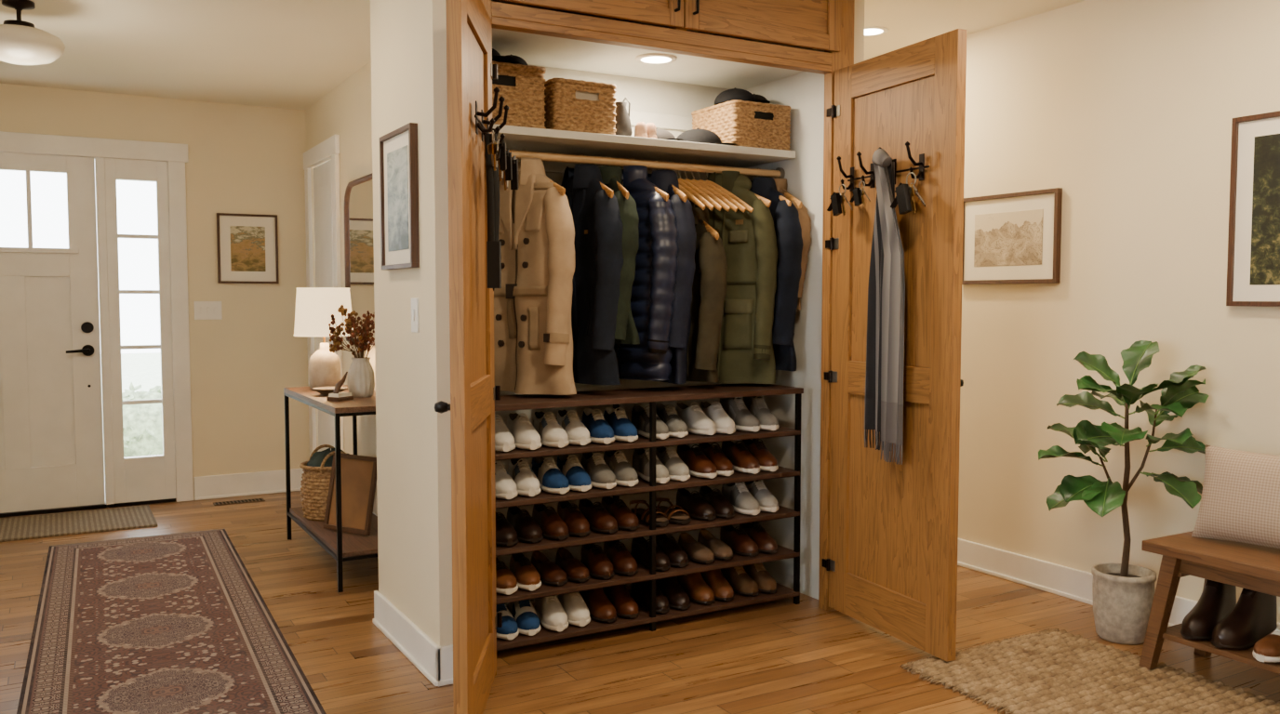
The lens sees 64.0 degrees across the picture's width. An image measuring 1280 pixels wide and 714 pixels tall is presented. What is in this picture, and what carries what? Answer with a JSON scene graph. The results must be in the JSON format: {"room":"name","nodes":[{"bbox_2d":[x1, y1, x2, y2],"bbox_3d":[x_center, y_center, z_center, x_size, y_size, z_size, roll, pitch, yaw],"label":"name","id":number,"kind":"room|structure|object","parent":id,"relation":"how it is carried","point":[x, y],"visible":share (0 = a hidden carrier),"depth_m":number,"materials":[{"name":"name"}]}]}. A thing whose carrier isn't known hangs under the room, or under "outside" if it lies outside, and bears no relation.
{"room":"entryway","nodes":[
{"label":"entryway","id":0,"kind":"room"},
{"bbox_2d":[0,83,309,500],"bbox_3d":[-3.600,-0.331,6.181,3.280,2.550,0.120,-2,4,-30],"label":"wall","id":1,"kind":"structure","parent":0,"point":[244,159],"depth_m":6.65,"materials":[{"name":"beige paint"}]},
{"bbox_2d":[0,152,105,513],"bbox_3d":[-3.713,-0.137,6.070,0.902,2.135,0.110,-2,4,-30],"label":"door","id":2,"kind":"structure","parent":1,"relation":"in","point":[51,431],"depth_m":6.18,"materials":[{"name":"white paint"}]},
{"bbox_2d":[0,498,176,518],"bbox_3d":[-3.549,0.929,6.277,1.330,0.022,0.130,-2,4,-30],"label":"threshold","id":3,"kind":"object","parent":1,"relation":"attached to","point":[100,506],"depth_m":6.27,"materials":[{"name":"black metal"}]},
{"bbox_2d":[0,131,193,507],"bbox_3d":[-3.560,-0.191,6.186,1.565,2.270,0.125,-2,4,-30],"label":"trim","id":4,"kind":"structure","parent":1,"relation":"attached to","point":[176,154],"depth_m":6.37,"materials":[{"name":"white paint"}]},
{"bbox_2d":[104,158,175,504],"bbox_3d":[-3.134,-0.158,6.425,0.350,2.135,0.065,-2,4,-30],"label":"window","id":5,"kind":"structure","parent":1,"relation":"in","point":[137,191],"depth_m":6.42,"materials":[{"name":"glass"}]},
{"bbox_2d":[193,301,222,319],"bbox_3d":[-2.776,-0.299,6.577,0.165,0.120,0.012,-2,4,-30],"label":"light switch","id":6,"kind":"object","parent":1,"relation":"attached to","point":[203,310],"visible":1,"depth_m":6.58,"materials":[{"name":"white paint"}]},
{"bbox_2d":[216,213,279,283],"bbox_3d":[-2.555,-0.705,6.671,0.370,0.450,0.028,-2,4,-30],"label":"framed landscape print","id":7,"kind":"object","parent":1,"relation":"attached to","point":[247,244],"visible":1,"depth_m":6.66,"materials":[{"name":"beige paper"}]},
{"bbox_2d":[193,468,303,500],"bbox_3d":[-3.607,0.872,6.163,3.180,0.150,0.024,-2,4,-30],"label":"baseboard","id":8,"kind":"structure","parent":1,"relation":"attached to","point":[271,482],"depth_m":6.73,"materials":[{"name":"white paint"}]},
{"bbox_2d":[305,60,377,515],"bbox_3d":[-1.426,-0.297,5.580,0.100,2.550,3.080,-2,4,-30],"label":"wall","id":9,"kind":"structure","parent":0,"point":[353,96],"depth_m":5.87,"materials":[{"name":"beige paint"}]},
{"bbox_2d":[303,134,344,456],"bbox_3d":[-2.002,-0.203,6.467,0.028,2.260,0.900,-2,4,-30],"label":"trim","id":10,"kind":"structure","parent":9,"relation":"attached to","point":[329,148],"depth_m":6.33,"materials":[{"name":"white paint"}]},
{"bbox_2d":[313,160,334,452],"bbox_3d":[-1.968,-0.154,6.489,0.050,2.140,0.660,-2,4,-30],"label":"door","id":11,"kind":"structure","parent":9,"relation":"in","point":[322,173],"depth_m":6.49,"materials":[{"name":"white paint"}]},
{"bbox_2d":[343,173,374,346],"bbox_3d":[-1.466,-0.520,5.509,0.032,0.908,0.912,-2,4,-30],"label":"wall mirror","id":12,"kind":"object","parent":9,"relation":"attached to","point":[358,196],"visible":0.55,"depth_m":5.64,"materials":[{"name":"brown metal"}]},
{"bbox_2d":[370,0,453,647],"bbox_3d":[-0.784,-0.191,3.744,0.172,2.550,0.750,-2,4,-30],"label":"wall","id":13,"kind":"structure","parent":0,"point":[408,37],"depth_m":3.57,"materials":[{"name":"beige paint"}]},
{"bbox_2d":[379,122,419,269],"bbox_3d":[-0.864,-0.562,3.660,0.028,0.490,0.380,-2,4,-30],"label":"print","id":14,"kind":"object","parent":13,"relation":"attached to","point":[398,148],"visible":1,"depth_m":3.63,"materials":[{"name":"white paper"}]},
{"bbox_2d":[372,590,453,687],"bbox_3d":[-0.793,1.018,3.804,0.196,0.130,0.790,-2,4,-30],"label":"baseboard","id":15,"kind":"structure","parent":13,"relation":"attached to","point":[434,662],"depth_m":3.63,"materials":[{"name":"white paint"}]},
{"bbox_2d":[411,298,418,333],"bbox_3d":[-0.788,-0.145,3.566,0.012,0.120,0.075,-2,4,-30],"label":"light switch","id":16,"kind":"object","parent":13,"relation":"attached to","point":[414,301],"visible":1,"depth_m":3.56,"materials":[{"name":"white paint"}]},
{"bbox_2d":[434,0,509,713],"bbox_3d":[-0.493,0.003,3.111,0.163,2.195,0.707,0,3,-2],"label":"closet door","id":17,"kind":"structure","parent":13,"relation":"in","point":[471,72],"depth_m":2.95,"materials":[{"name":"brown wood"}]},
{"bbox_2d":[0,0,1085,110],"bbox_3d":[-0.314,-1.452,2.591,5.700,0.100,9.550,-2,4,-30],"label":"ceiling","id":18,"kind":"structure","parent":0,"point":[286,54],"depth_m":4.92,"materials":[{"name":"paint"}]},
{"bbox_2d":[0,0,65,65],"bbox_3d":[-2.624,-1.373,4.326,0.336,0.256,0.336,-2,4,-30],"label":"semi-flush ceiling light","id":19,"kind":"object","parent":18,"relation":"attached to","point":[21,43],"visible":1,"depth_m":4.26,"materials":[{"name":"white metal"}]},
{"bbox_2d":[491,0,744,606],"bbox_3d":[-0.223,-0.233,4.472,1.610,2.550,0.040,-2,4,-30],"label":"wall","id":20,"kind":"structure","parent":0,"point":[644,95],"depth_m":4.55,"materials":[{"name":"white paint"}]},
{"bbox_2d":[493,110,795,180],"bbox_3d":[-0.103,-0.918,4.198,1.573,0.290,0.483,-2,4,-30],"label":"closet shelf","id":21,"kind":"object","parent":20,"relation":"attached to","point":[516,138],"depth_m":4.24,"materials":[{"name":"white paint"}]},
{"bbox_2d":[492,48,546,129],"bbox_3d":[-0.573,-1.024,3.909,0.376,0.324,0.365,-2,4,-30],"label":"wicker basket","id":22,"kind":"object","parent":21,"relation":"on","point":[522,86],"depth_m":3.82,"materials":[{"name":"brown wicker"}]},
{"bbox_2d":[544,77,616,134],"bbox_3d":[-0.279,-0.972,4.068,0.286,0.200,0.311,-2,4,-30],"label":"wicker basket","id":23,"kind":"object","parent":21,"relation":"on","point":[571,104],"visible":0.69,"depth_m":3.93,"materials":[{"name":"wicker"}]},
{"bbox_2d":[614,97,632,136],"bbox_3d":[-0.076,-0.961,4.122,0.092,0.174,0.092,-2,4,-30],"label":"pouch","id":24,"kind":"object","parent":21,"relation":"on","point":[623,126],"visible":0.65,"depth_m":4.09,"materials":[{"name":"grey fabric"}]},
{"bbox_2d":[691,87,791,150],"bbox_3d":[0.446,-1.036,4.500,0.331,0.280,0.354,-2,4,-30],"label":"wicker basket","id":25,"kind":"object","parent":21,"relation":"on","point":[741,123],"depth_m":4.37,"materials":[{"name":"beige wicker"}]},
{"bbox_2d":[0,491,1279,713],"bbox_3d":[-0.314,1.194,2.743,5.700,0.100,9.550,-2,4,-30],"label":"floor","id":26,"kind":"structure","parent":0,"point":[780,657],"depth_m":3.79,"materials":[{"name":"brown wood"}]},
{"bbox_2d":[0,505,158,542],"bbox_3d":[-3.414,0.960,5.808,1.180,0.014,0.620,-2,4,-30],"label":"doormat","id":27,"kind":"object","parent":26,"relation":"on","point":[66,524],"visible":1,"depth_m":5.83,"materials":[{"name":"beige wicker"}]},
{"bbox_2d":[16,529,326,713],"bbox_3d":[-1.879,1.067,3.981,0.855,0.010,3.582,-2,4,-28],"label":"runner rug","id":28,"kind":"object","parent":26,"relation":"on","point":[177,623],"visible":1,"depth_m":3.90,"materials":[{"name":"fabric"}]},
{"bbox_2d":[283,385,378,592],"bbox_3d":[-1.455,0.598,5.096,0.380,0.820,1.160,-2,4,-30],"label":"console table","id":29,"kind":"object","parent":26,"relation":"on","point":[341,546],"visible":0.5,"depth_m":4.78,"materials":[{"name":"brown wood"}]},
{"bbox_2d":[293,287,352,390],"bbox_3d":[-1.650,-0.095,5.348,0.305,0.533,0.305,-2,4,-30],"label":"table lamp","id":30,"kind":"object","parent":29,"relation":"on","point":[314,306],"visible":0.83,"depth_m":5.24,"materials":[{"name":"ceramic"}]},
{"bbox_2d":[299,444,349,521],"bbox_3d":[-1.600,0.646,5.304,0.310,0.358,0.309,-2,4,-25],"label":"round wicker basket","id":31,"kind":"object","parent":29,"relation":"on","point":[316,473],"visible":0.48,"depth_m":5.18,"materials":[{"name":"beige wicker"}]},
{"bbox_2d":[327,372,353,401],"bbox_3d":[-1.409,0.137,4.808,0.070,0.132,0.102,2,4,26],"label":"ornament","id":32,"kind":"object","parent":29,"relation":"on","point":[336,396],"visible":1,"depth_m":4.78,"materials":[{"name":"brown wood"}]},
{"bbox_2d":[323,453,376,535],"bbox_3d":[-1.394,0.659,4.942,0.300,0.365,0.090,2,4,32],"label":"framed picture","id":33,"kind":"object","parent":29,"relation":"on","point":[358,473],"visible":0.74,"depth_m":4.93,"materials":[{"name":"brown wood"}]},
{"bbox_2d":[328,305,374,398],"bbox_3d":[-1.374,-0.030,4.965,0.268,0.447,0.280,3,4,38],"label":"vase","id":34,"kind":"object","parent":29,"relation":"on","point":[361,378],"visible":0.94,"depth_m":4.92,"materials":[{"name":"ceramic"}]},
{"bbox_2d":[494,383,803,651],"bbox_3d":[-0.005,0.603,4.120,1.407,0.922,0.330,-2,4,-30],"label":"shoe rack","id":35,"kind":"object","parent":26,"relation":"on","point":[651,395],"visible":0.37,"depth_m":3.99,"materials":[{"name":"brown wood"}]},
{"bbox_2d":[494,458,541,499],"bbox_3d":[-0.485,0.446,3.834,0.210,0.123,0.283,-2,4,-30],"label":"sneakers","id":36,"kind":"object","parent":35,"relation":"in","point":[520,479],"visible":0.84,"depth_m":3.76,"materials":[{"name":"fabric"}]},
{"bbox_2d":[494,412,541,452],"bbox_3d":[-0.489,0.274,3.816,0.208,0.123,0.284,-2,4,-30],"label":"sneakers","id":37,"kind":"object","parent":35,"relation":"in","point":[519,433],"visible":0.77,"depth_m":3.74,"materials":[{"name":"fabric"}]},
{"bbox_2d":[495,553,541,595],"bbox_3d":[-0.483,0.807,3.848,0.214,0.096,0.279,-2,4,-30],"label":"shoes","id":38,"kind":"object","parent":35,"relation":"in","point":[522,574],"visible":0.7,"depth_m":3.77,"materials":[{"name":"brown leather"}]},
{"bbox_2d":[496,600,540,639],"bbox_3d":[-0.487,0.963,3.864,0.206,0.123,0.280,-2,4,-30],"label":"sneakers","id":39,"kind":"object","parent":35,"relation":"in","point":[521,617],"visible":0.52,"depth_m":3.78,"materials":[{"name":"fabric"}]},
{"bbox_2d":[495,506,543,546],"bbox_3d":[-0.488,0.629,3.844,0.201,0.101,0.283,-2,4,-30],"label":"shoes","id":40,"kind":"object","parent":35,"relation":"in","point":[518,525],"visible":0.87,"depth_m":3.77,"materials":[{"name":"leather"}]},
{"bbox_2d":[530,547,590,586],"bbox_3d":[-0.311,0.812,3.959,0.207,0.074,0.277,-2,4,-30],"label":"loafer","id":41,"kind":"object","parent":35,"relation":"in","point":[566,568],"visible":0.94,"depth_m":3.89,"materials":[{"name":"leather"}]},
{"bbox_2d":[531,454,591,493],"bbox_3d":[-0.304,0.441,3.928,0.204,0.123,0.279,-2,4,-30],"label":"sneakers","id":42,"kind":"object","parent":35,"relation":"in","point":[567,473],"visible":0.94,"depth_m":3.86,"materials":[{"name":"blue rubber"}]},
{"bbox_2d":[532,501,590,540],"bbox_3d":[-0.305,0.622,3.945,0.208,0.104,0.284,-2,4,-30],"label":"shoes","id":43,"kind":"object","parent":35,"relation":"in","point":[568,520],"visible":0.91,"depth_m":3.87,"materials":[{"name":"leather"}]},
{"bbox_2d":[533,409,590,448],"bbox_3d":[-0.306,0.268,3.924,0.208,0.123,0.287,-2,4,-30],"label":"sneakers","id":44,"kind":"object","parent":35,"relation":"in","point":[567,428],"visible":0.98,"depth_m":3.85,"materials":[{"name":"fabric"}]},
{"bbox_2d":[533,592,590,631],"bbox_3d":[-0.306,0.957,3.963,0.216,0.123,0.288,-2,4,-30],"label":"sneakers","id":45,"kind":"object","parent":35,"relation":"in","point":[554,613],"visible":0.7,"depth_m":3.89,"materials":[{"name":"fabric"}]},
{"bbox_2d":[578,496,639,533],"bbox_3d":[-0.129,0.618,4.045,0.200,0.101,0.286,-2,4,-30],"label":"shoes","id":46,"kind":"object","parent":35,"relation":"in","point":[609,516],"visible":0.89,"depth_m":3.98,"materials":[{"name":"leather"}]},
{"bbox_2d":[580,451,638,489],"bbox_3d":[-0.126,0.435,4.032,0.212,0.123,0.282,-2,4,-30],"label":"sneakers","id":47,"kind":"object","parent":35,"relation":"in","point":[614,469],"visible":0.9,"depth_m":3.96,"materials":[{"name":"beige fabric"}]},
{"bbox_2d":[580,541,638,579],"bbox_3d":[-0.130,0.791,4.053,0.217,0.104,0.280,-2,4,-30],"label":"shoes","id":48,"kind":"object","parent":35,"relation":"in","point":[615,557],"visible":0.98,"depth_m":3.98,"materials":[{"name":"leather"}]},
{"bbox_2d":[579,585,639,623],"bbox_3d":[-0.130,0.938,4.062,0.201,0.150,0.282,-2,4,-30],"label":"shoes","id":49,"kind":"object","parent":35,"relation":"in","point":[604,605],"visible":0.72,"depth_m":3.99,"materials":[{"name":"leather"}]},
{"bbox_2d":[581,406,638,444],"bbox_3d":[-0.128,0.262,4.019,0.219,0.123,0.277,-2,4,-30],"label":"sneakers","id":50,"kind":"object","parent":35,"relation":"in","point":[614,425],"visible":0.96,"depth_m":3.95,"materials":[{"name":"blue fabric"}]},
{"bbox_2d":[630,534,688,571],"bbox_3d":[0.082,0.786,4.174,0.210,0.101,0.290,-2,4,-30],"label":"shoes","id":51,"kind":"object","parent":35,"relation":"in","point":[669,553],"visible":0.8,"depth_m":4.12,"materials":[{"name":"leather"}]},
{"bbox_2d":[631,403,688,439],"bbox_3d":[0.078,0.255,4.144,0.191,0.123,0.299,-1,4,-21],"label":"sneakers","id":52,"kind":"object","parent":35,"relation":"in","point":[669,423],"visible":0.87,"depth_m":4.08,"materials":[{"name":"beige fabric"}]},
{"bbox_2d":[628,497,691,526],"bbox_3d":[0.079,0.628,4.162,0.196,0.067,0.280,-2,4,-25],"label":"sandals","id":53,"kind":"object","parent":35,"relation":"in","point":[664,515],"visible":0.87,"depth_m":4.12,"materials":[{"name":"brown leather"}]},
{"bbox_2d":[630,576,690,613],"bbox_3d":[0.081,0.931,4.175,0.208,0.150,0.277,-2,4,-30],"label":"shoes","id":54,"kind":"object","parent":35,"relation":"in","point":[669,593],"visible":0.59,"depth_m":4.11,"materials":[{"name":"leather"}]},
{"bbox_2d":[632,446,690,483],"bbox_3d":[0.081,0.428,4.147,0.213,0.123,0.282,-2,4,-30],"label":"sneakers","id":55,"kind":"object","parent":35,"relation":"in","point":[669,465],"visible":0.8,"depth_m":4.09,"materials":[{"name":"grey fabric"}]},
{"bbox_2d":[675,486,734,520],"bbox_3d":[0.273,0.605,4.271,0.194,0.101,0.284,-1,4,-23],"label":"shoes","id":56,"kind":"object","parent":35,"relation":"in","point":[708,504],"visible":0.98,"depth_m":4.21,"materials":[{"name":"leather"}]},
{"bbox_2d":[676,442,733,479],"bbox_3d":[0.274,0.422,4.260,0.211,0.123,0.287,-2,4,-30],"label":"sneakers","id":57,"kind":"object","parent":35,"relation":"in","point":[707,460],"visible":0.93,"depth_m":4.19,"materials":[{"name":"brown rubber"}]},
{"bbox_2d":[675,400,735,435],"bbox_3d":[0.272,0.249,4.255,0.193,0.123,0.277,-1,4,-24],"label":"sneakers","id":58,"kind":"object","parent":35,"relation":"in","point":[705,419],"visible":0.93,"depth_m":4.19,"materials":[{"name":"fabric"}]},
{"bbox_2d":[677,569,734,604],"bbox_3d":[0.272,0.925,4.292,0.195,0.150,0.286,-1,4,-23],"label":"shoes","id":59,"kind":"object","parent":35,"relation":"in","point":[704,588],"visible":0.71,"depth_m":4.22,"materials":[{"name":"brown leather"}]},
{"bbox_2d":[678,529,733,564],"bbox_3d":[0.272,0.793,4.282,0.220,0.074,0.285,-2,4,-30],"label":"loafer","id":60,"kind":"object","parent":35,"relation":"in","point":[708,548],"visible":0.96,"depth_m":4.22,"materials":[{"name":"brown leather"}]},
{"bbox_2d":[720,522,778,557],"bbox_3d":[0.462,0.773,4.393,0.211,0.101,0.277,-2,4,-30],"label":"shoes","id":61,"kind":"object","parent":35,"relation":"in","point":[749,540],"visible":0.92,"depth_m":4.33,"materials":[{"name":"leather"}]},
{"bbox_2d":[720,562,777,596],"bbox_3d":[0.461,0.918,4.405,0.194,0.150,0.277,-2,4,-26],"label":"shoes","id":62,"kind":"object","parent":35,"relation":"on","point":[751,580],"visible":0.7,"depth_m":4.33,"materials":[{"name":"brown leather"}]},
{"bbox_2d":[720,396,779,431],"bbox_3d":[0.465,0.235,4.362,0.193,0.138,0.278,-1,4,-23],"label":"sneakers","id":63,"kind":"object","parent":35,"relation":"in","point":[752,414],"visible":0.83,"depth_m":4.30,"materials":[{"name":"grey fabric"}]},
{"bbox_2d":[720,439,778,474],"bbox_3d":[0.466,0.415,4.371,0.215,0.123,0.281,-2,4,-30],"label":"sneakers","id":64,"kind":"object","parent":35,"relation":"in","point":[749,456],"visible":0.94,"depth_m":4.30,"materials":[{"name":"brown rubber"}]},
{"bbox_2d":[721,480,778,515],"bbox_3d":[0.465,0.587,4.377,0.213,0.123,0.284,-2,4,-30],"label":"sneakers","id":65,"kind":"object","parent":35,"relation":"in","point":[746,498],"visible":0.88,"depth_m":4.31,"materials":[{"name":"white rubber"}]},
{"bbox_2d":[481,0,854,676],"bbox_3d":[-0.016,-0.214,4.145,1.635,2.550,0.734,-2,4,-30],"label":"closet face frame","id":66,"kind":"object","parent":26,"relation":"on","point":[539,36],"visible":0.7,"depth_m":4.11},
{"bbox_2d":[484,133,501,291],"bbox_3d":[-0.444,-0.434,3.087,0.043,0.472,0.042,0,3,-2],"label":"strap","id":67,"kind":"object","parent":66,"relation":"hanging from","point":[493,246],"visible":0.94,"depth_m":3.08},
{"bbox_2d":[487,130,506,170],"bbox_3d":[-0.421,-0.608,3.003,0.053,0.117,0.118,0,3,-2],"label":"keys","id":68,"kind":"object","parent":66,"relation":"hanging from","point":[498,151],"visible":1,"depth_m":3.00,"materials":[{"name":"metal"}]},
{"bbox_2d":[497,139,512,181],"bbox_3d":[-0.424,-0.606,3.143,0.058,0.126,0.128,0,3,-2],"label":"keys","id":69,"kind":"object","parent":66,"relation":"hanging from","point":[509,171],"visible":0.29,"depth_m":3.14,"materials":[{"name":"metal"}]},
{"bbox_2d":[501,155,518,190],"bbox_3d":[-0.427,-0.610,3.283,0.066,0.146,0.148,0,3,-2],"label":"keys","id":70,"kind":"object","parent":66,"relation":"hanging from","point":[514,161],"visible":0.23,"depth_m":3.28,"materials":[{"name":"metal"}]},
{"bbox_2d":[499,0,683,27],"bbox_3d":[-0.156,-1.322,3.551,0.737,0.250,0.053,-2,4,-30],"label":"door","id":71,"kind":"structure","parent":66,"relation":"attached to","point":[670,13],"depth_m":3.63,"materials":[{"name":"brown wood"}]},
{"bbox_2d":[506,149,785,178],"bbox_3d":[-0.066,-0.791,4.160,1.594,0.060,0.060,-2,4,-30],"label":"closet rod","id":72,"kind":"object","parent":66,"relation":"attached to","point":[779,173],"visible":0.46,"depth_m":4.20,"materials":[{"name":"brown wood"}]},
{"bbox_2d":[493,149,576,395],"bbox_3d":[-0.448,-0.334,3.968,0.503,0.933,0.216,3,4,38],"label":"coat","id":73,"kind":"object","parent":72,"relation":"hanging from","point":[533,340],"visible":0.76,"depth_m":3.86,"materials":[{"name":"fabric"}]},
{"bbox_2d":[560,154,623,385],"bbox_3d":[-0.230,-0.354,4.091,0.180,0.906,0.496,-3,4,-38],"label":"jacket","id":74,"kind":"object","parent":72,"relation":"hanging from","point":[594,208],"visible":0.59,"depth_m":3.94,"materials":[{"name":"fabric"}]},
{"bbox_2d":[598,156,639,344],"bbox_3d":[-0.156,-0.434,4.131,0.167,0.751,0.472,-2,4,-27],"label":"jacket","id":75,"kind":"object","parent":72,"relation":"hanging from","point":[626,332],"visible":0.35,"depth_m":3.95,"materials":[{"name":"fabric"}]},
{"bbox_2d":[613,158,678,380],"bbox_3d":[-0.038,-0.364,4.199,0.188,0.899,0.502,-3,5,-44],"label":"puffer jacket","id":76,"kind":"object","parent":72,"relation":"hanging from","point":[652,298],"visible":0.53,"depth_m":4.06,"materials":[{"name":"fabric"}]},
{"bbox_2d":[647,160,696,384],"bbox_3d":[0.080,-0.359,4.269,0.164,0.916,0.472,-2,4,-30],"label":"blazer","id":77,"kind":"object","parent":72,"relation":"hanging from","point":[666,180],"visible":0.37,"depth_m":4.08,"materials":[{"name":"fabric"}]},
{"bbox_2d":[677,161,721,211],"bbox_3d":[0.169,-0.710,4.299,0.452,0.219,0.042,3,4,40],"label":"wooden hanger","id":78,"kind":"object","parent":72,"relation":"hanging from","point":[704,195],"visible":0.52,"depth_m":4.21,"materials":[{"name":"wood"}]},
{"bbox_2d":[686,162,727,382],"bbox_3d":[0.216,-0.364,4.347,0.152,0.916,0.458,-2,4,-26],"label":"jacket","id":79,"kind":"object","parent":72,"relation":"hanging from","point":[709,287],"visible":0.49,"depth_m":4.17,"materials":[{"name":"fabric"}]},
{"bbox_2d":[684,162,730,212],"bbox_3d":[0.198,-0.711,4.316,0.452,0.219,0.042,3,4,38],"label":"wooden hanger","id":80,"kind":"object","parent":72,"relation":"hanging from","point":[717,200],"visible":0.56,"depth_m":4.23,"materials":[{"name":"wood"}]},
{"bbox_2d":[698,163,746,213],"bbox_3d":[0.257,-0.713,4.349,0.452,0.219,0.042,2,4,34],"label":"wooden hanger","id":81,"kind":"object","parent":72,"relation":"hanging from","point":[739,206],"visible":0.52,"depth_m":4.27,"materials":[{"name":"wood"}]},
{"bbox_2d":[686,165,778,384],"bbox_3d":[0.360,-0.359,4.426,0.506,0.934,0.205,2,4,34],"label":"jacket","id":82,"kind":"object","parent":72,"relation":"hanging from","point":[746,351],"visible":0.49,"depth_m":4.32,"materials":[{"name":"fabric"}]},
{"bbox_2d":[749,168,802,372],"bbox_3d":[0.516,-0.391,4.515,0.179,0.881,0.535,-2,4,-34],"label":"coat","id":83,"kind":"object","parent":72,"relation":"hanging from","point":[785,215],"visible":0.34,"depth_m":4.30,"materials":[{"name":"fabric"}]},
{"bbox_2d":[771,169,811,309],"bbox_3d":[0.576,-0.476,4.546,0.146,0.716,0.491,-2,4,-29],"label":"jacket","id":84,"kind":"object","parent":72,"relation":"hanging from","point":[781,184],"visible":0.12,"depth_m":4.36,"materials":[{"name":"fabric"}]},
{"bbox_2d":[682,0,840,52],"bbox_3d":[0.489,-1.343,3.919,0.737,0.250,0.053,-2,4,-30],"label":"door","id":85,"kind":"structure","parent":66,"relation":"attached to","point":[816,24],"depth_m":3.95,"materials":[{"name":"brown wood"}]},
{"bbox_2d":[740,71,824,599],"bbox_3d":[-0.044,-0.075,4.168,1.610,2.270,0.680,-2,4,-30],"label":"wall","id":86,"kind":"structure","parent":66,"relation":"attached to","point":[803,92],"depth_m":4.45,"materials":[{"name":"white paint"}]},
{"bbox_2d":[826,184,853,215],"bbox_3d":[0.784,-0.616,4.012,0.058,0.126,0.128,-2,4,-25],"label":"keys","id":87,"kind":"object","parent":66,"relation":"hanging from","point":[836,199],"visible":1,"depth_m":3.99,"materials":[{"name":"metal"}]},
{"bbox_2d":[849,180,870,206],"bbox_3d":[0.838,-0.624,3.899,0.044,0.097,0.098,-2,4,-25],"label":"keys","id":88,"kind":"object","parent":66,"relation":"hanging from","point":[858,193],"visible":1,"depth_m":3.88,"materials":[{"name":"metal"}]},
{"bbox_2d":[864,148,905,465],"bbox_3d":[0.904,-0.191,3.768,0.084,1.148,0.249,-1,3,-14],"label":"scarf","id":89,"kind":"object","parent":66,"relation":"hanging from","point":[885,341],"visible":1,"depth_m":3.76,"materials":[{"name":"grey fabric"}]},
{"bbox_2d":[821,28,966,662],"bbox_3d":[0.935,-0.041,3.880,0.164,2.195,0.743,-2,4,-25],"label":"closet door","id":90,"kind":"structure","parent":66,"relation":"attached to","point":[891,565],"depth_m":3.77,"materials":[{"name":"brown wood"}]},
{"bbox_2d":[890,172,925,214],"bbox_3d":[0.953,-0.583,3.641,0.069,0.151,0.153,-2,4,-25],"label":"keys","id":91,"kind":"object","parent":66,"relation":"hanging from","point":[904,198],"visible":1,"depth_m":3.62,"materials":[{"name":"metal"}]},
{"bbox_2d":[900,628,1279,713],"bbox_3d":[1.731,1.120,2.977,0.854,0.019,1.952,-2,4,-30],"label":"jute rug","id":92,"kind":"object","parent":26,"relation":"on","point":[1049,671],"visible":0.95,"depth_m":3.44,"materials":[{"name":"beige wicker"}]},
{"bbox_2d":[1038,340,1209,645],"bbox_3d":[1.836,0.509,3.866,0.560,1.139,0.517,-2,4,-30],"label":"fiddle leaf fig","id":93,"kind":"object","parent":26,"relation":"on","point":[1123,593],"visible":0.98,"depth_m":3.84,"materials":[{"name":"plant"}]},
{"bbox_2d":[1138,531,1279,674],"bbox_3d":[2.195,0.891,3.142,0.370,0.460,1.186,-2,4,-30],"label":"wooden bench","id":94,"kind":"object","parent":26,"relation":"on","point":[1245,566],"visible":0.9,"depth_m":3.44,"materials":[{"name":"brown wood"}]},
{"bbox_2d":[1180,579,1277,649],"bbox_3d":[1.996,0.850,3.479,0.282,0.209,0.221,-2,4,-30],"label":"boots","id":95,"kind":"object","parent":94,"relation":"on","point":[1217,617],"visible":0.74,"depth_m":3.43,"materials":[{"name":"brown leather"}]},
{"bbox_2d":[1191,444,1279,549],"bbox_3d":[2.109,0.481,3.430,0.181,0.320,0.464,-3,4,-40],"label":"throw pillow","id":96,"kind":"object","parent":94,"relation":"on","point":[1240,500],"visible":1,"depth_m":3.44,"materials":[{"name":"beige fabric"}]},
{"bbox_2d":[1252,626,1279,663],"bbox_3d":[2.104,0.919,3.261,0.280,0.096,0.201,-2,4,-30],"label":"shoes","id":97,"kind":"object","parent":94,"relation":"on","point":[1267,649],"visible":1,"depth_m":3.24,"materials":[{"name":"brown leather"}]},
{"bbox_2d":[635,53,677,64],"bbox_3d":[0.065,-1.206,4.142,0.170,0.008,0.170,-2,4,-30],"label":"recessed light","id":98,"kind":"object","parent":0,"point":[651,58],"depth_m":4.12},
{"bbox_2d":[744,0,864,89],"bbox_3d":[0.639,-0.245,4.687,0.100,2.550,0.980,-2,4,-30],"label":"wall","id":99,"kind":"structure","parent":0,"point":[859,19],"depth_m":4.21,"materials":[{"name":"beige paint"}]},
{"bbox_2d":[958,0,1279,623],"bbox_3d":[2.700,-0.150,3.033,0.100,2.550,7.200,-2,4,-30],"label":"wall","id":100,"kind":"structure","parent":0,"point":[1127,108],"depth_m":4.22,"materials":[{"name":"beige paint"}]},
{"bbox_2d":[962,187,1062,284],"bbox_3d":[1.680,-0.540,4.673,0.028,0.410,0.550,-2,4,-30],"label":"print","id":101,"kind":"object","parent":100,"relation":"attached to","point":[1014,237],"visible":0.85,"depth_m":4.64,"materials":[{"name":"beige paper"}]},
{"bbox_2d":[957,538,1279,628],"bbox_3d":[2.646,1.060,3.072,0.024,0.130,7.000,-2,4,-30],"label":"baseboard","id":102,"kind":"structure","parent":100,"relation":"attached to","point":[1071,583],"depth_m":4.59,"materials":[{"name":"white paint"}]},
{"bbox_2d":[1226,110,1279,306],"bbox_3d":[2.325,-0.520,3.541,0.028,0.690,0.560,-2,4,-30],"label":"photo","id":103,"kind":"object","parent":100,"relation":"attached to","point":[1253,265],"visible":1,"depth_m":3.71,"materials":[{"name":"green paper"}]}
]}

